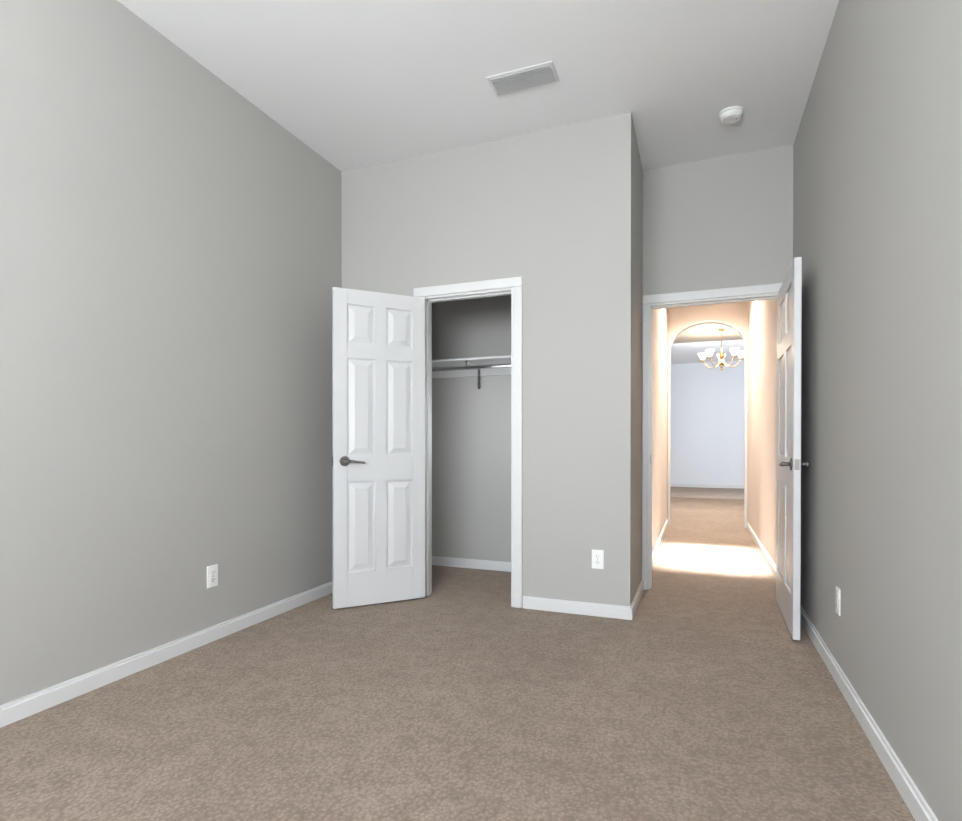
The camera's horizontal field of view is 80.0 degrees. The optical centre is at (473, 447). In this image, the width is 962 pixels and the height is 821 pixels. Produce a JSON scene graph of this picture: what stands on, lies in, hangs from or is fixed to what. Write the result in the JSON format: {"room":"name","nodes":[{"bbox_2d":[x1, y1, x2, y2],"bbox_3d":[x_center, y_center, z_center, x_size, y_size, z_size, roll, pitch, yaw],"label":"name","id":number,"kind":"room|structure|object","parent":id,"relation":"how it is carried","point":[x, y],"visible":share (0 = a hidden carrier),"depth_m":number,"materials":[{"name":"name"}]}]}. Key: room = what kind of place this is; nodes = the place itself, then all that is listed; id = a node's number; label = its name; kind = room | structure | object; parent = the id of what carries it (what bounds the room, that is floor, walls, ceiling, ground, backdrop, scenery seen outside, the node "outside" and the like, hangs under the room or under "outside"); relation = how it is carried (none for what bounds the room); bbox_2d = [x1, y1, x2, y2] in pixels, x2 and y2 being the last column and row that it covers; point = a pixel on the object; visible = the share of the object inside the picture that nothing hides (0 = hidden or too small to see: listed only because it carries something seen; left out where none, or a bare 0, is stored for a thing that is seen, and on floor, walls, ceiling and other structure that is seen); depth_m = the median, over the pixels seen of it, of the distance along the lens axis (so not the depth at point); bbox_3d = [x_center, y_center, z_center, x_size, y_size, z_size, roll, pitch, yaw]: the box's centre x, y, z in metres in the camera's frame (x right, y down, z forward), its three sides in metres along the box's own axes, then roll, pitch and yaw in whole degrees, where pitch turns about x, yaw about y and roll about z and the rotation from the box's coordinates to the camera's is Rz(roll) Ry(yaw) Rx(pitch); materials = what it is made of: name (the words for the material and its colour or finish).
{"room":"empty bedroom","nodes":[
{"label":"empty bedroom","id":0,"kind":"room"},
{"bbox_2d":[0,0,341,705],"bbox_3d":[-1.807,-0.475,2.116,0.115,3.006,6.550,0,0,21],"label":"wall","id":1,"kind":"structure","parent":0,"point":[170,245],"depth_m":2.67,"materials":[{"name":"paint"}]},
{"bbox_2d":[207,564,217,587],"bbox_3d":[-1.383,0.679,3.036,0.009,0.116,0.072,0,0,21],"label":"outlet","id":2,"kind":"object","parent":1,"relation":"attached to","point":[212,575],"visible":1,"depth_m":3.03,"materials":[{"name":"white plastic"}]},
{"bbox_2d":[0,484,937,820],"bbox_3d":[2.764,0.965,5.907,8.000,0.076,16.700,0,0,21],"label":"baseboard","id":3,"kind":"structure","parent":1,"relation":"attached to","point":[62,692],"depth_m":2.71,"materials":[{"name":"wood"}]},
{"bbox_2d":[0,487,914,820],"bbox_3d":[2.764,1.063,5.908,8.600,0.120,17.030,0,0,21],"label":"floor","id":4,"kind":"structure","parent":0,"point":[702,685],"depth_m":2.17,"materials":[{"name":"carpet"}]},
{"bbox_2d":[432,295,510,561],"bbox_3d":[0.309,-0.492,4.742,1.909,3.006,0.115,0,0,21],"label":"wall","id":5,"kind":"structure","parent":0,"point":[471,470],"depth_m":4.81,"materials":[{"name":"paint"}]},
{"bbox_2d":[432,355,510,388],"bbox_3d":[0.230,-0.597,4.538,1.907,0.218,0.319,0,0,21],"label":"shelf","id":6,"kind":"object","parent":5,"relation":"attached to","point":[479,367],"visible":0.29,"depth_m":4.62,"materials":[{"name":"wood"}]},
{"bbox_2d":[341,117,610,607],"bbox_3d":[-0.043,-0.486,3.844,1.909,3.006,0.115,0,0,21],"label":"wall","id":7,"kind":"structure","parent":0,"point":[533,209],"depth_m":3.60,"materials":[{"name":"paint"}]},
{"bbox_2d":[332,287,424,608],"bbox_3d":[-0.605,0.001,3.731,0.434,2.010,0.490,0,0,21],"label":"closet door","id":8,"kind":"structure","parent":7,"relation":"in","point":[378,447],"depth_m":3.70,"materials":[{"name":"wood"}]},
{"bbox_2d":[414,276,521,607],"bbox_3d":[-0.026,-0.035,3.840,0.770,2.105,0.147,0,0,21],"label":"door frame","id":9,"kind":"structure","parent":7,"relation":"attached to","point":[512,286],"depth_m":3.67,"materials":[{"name":"white wood"}]},
{"bbox_2d":[592,549,603,568],"bbox_3d":[0.752,0.675,3.473,0.072,0.116,0.009,0,0,21],"label":"outlet","id":10,"kind":"object","parent":7,"relation":"attached to","point":[597,559],"visible":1,"depth_m":3.47,"materials":[{"name":"white plastic"}]},
{"bbox_2d":[117,0,838,363],"bbox_3d":[2.764,-2.062,5.888,8.600,0.120,17.030,0,0,21],"label":"ceiling","id":11,"kind":"structure","parent":0,"point":[345,84],"depth_m":2.99,"materials":[{"name":"paint"}]},
{"bbox_2d":[486,61,559,95],"bbox_3d":[0.266,-1.976,3.076,0.360,0.016,0.170,0,0,21],"label":"ceiling vent","id":12,"kind":"object","parent":11,"relation":"in","point":[525,78],"visible":1,"depth_m":3.07,"materials":[{"name":"metal"}]},
{"bbox_2d":[698,328,744,369],"bbox_3d":[4.245,-1.675,9.799,0.759,0.706,0.732,0,0,21],"label":"chandelier","id":13,"kind":"object","parent":11,"relation":"hanging from","point":[721,356],"visible":1,"depth_m":9.73,"materials":[{"name":"gold metal"}]},
{"bbox_2d":[718,106,743,123],"bbox_3d":[1.526,-1.965,3.395,0.140,0.042,0.140,0,0,21],"label":"smoke detector","id":14,"kind":"object","parent":11,"relation":"attached to","point":[731,114],"visible":1,"depth_m":3.36,"materials":[{"name":"white plastic"}]},
{"bbox_2d":[610,112,667,605],"bbox_3d":[1.692,-0.497,5.497,0.115,3.006,4.460,0,0,21],"label":"wall","id":15,"kind":"structure","parent":0,"point":[626,340],"depth_m":3.44,"materials":[{"name":"paint"}]},
{"bbox_2d":[670,361,744,484],"bbox_3d":[5.834,-0.551,13.725,8.230,3.006,0.115,0,0,21],"label":"wall","id":16,"kind":"structure","parent":0,"point":[707,428],"depth_m":13.75,"materials":[{"name":"paint"}]},
{"bbox_2d":[667,302,748,527],"bbox_3d":[2.982,-0.509,7.324,0.951,3.006,0.135,0,0,21],"label":"wall","id":17,"kind":"structure","parent":0,"point":[735,316],"depth_m":7.25,"materials":[{"name":"paint"}]},
{"bbox_2d":[642,145,792,304],"bbox_3d":[1.675,-0.487,3.993,0.951,3.006,0.115,0,0,21],"label":"wall","id":18,"kind":"structure","parent":0,"point":[720,222],"depth_m":3.92,"materials":[{"name":"paint"}]},
{"bbox_2d":[642,283,781,589],"bbox_3d":[1.675,-0.036,3.996,0.949,2.105,0.147,0,0,21],"label":"door frame","id":19,"kind":"structure","parent":18,"relation":"attached to","point":[650,303],"depth_m":4.09,"materials":[{"name":"white wood"}]},
{"bbox_2d":[776,257,809,639],"bbox_3d":[1.854,0.003,3.397,0.140,2.010,0.845,0,0,21],"label":"hall door","id":20,"kind":"structure","parent":19,"relation":"attached to","point":[789,463],"depth_m":3.18,"materials":[{"name":"wood"}]},
{"bbox_2d":[748,0,961,820],"bbox_3d":[1.686,-0.478,2.561,0.115,3.006,9.930,0,0,21],"label":"wall","id":21,"kind":"structure","parent":0,"point":[877,196],"depth_m":1.91,"materials":[{"name":"paint"}]},
{"bbox_2d":[836,586,840,615],"bbox_3d":[1.599,0.672,2.515,0.009,0.116,0.072,0,0,21],"label":"outlet","id":22,"kind":"object","parent":21,"relation":"attached to","point":[838,601],"visible":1,"depth_m":2.49,"materials":[{"name":"white plastic"}]}
]}

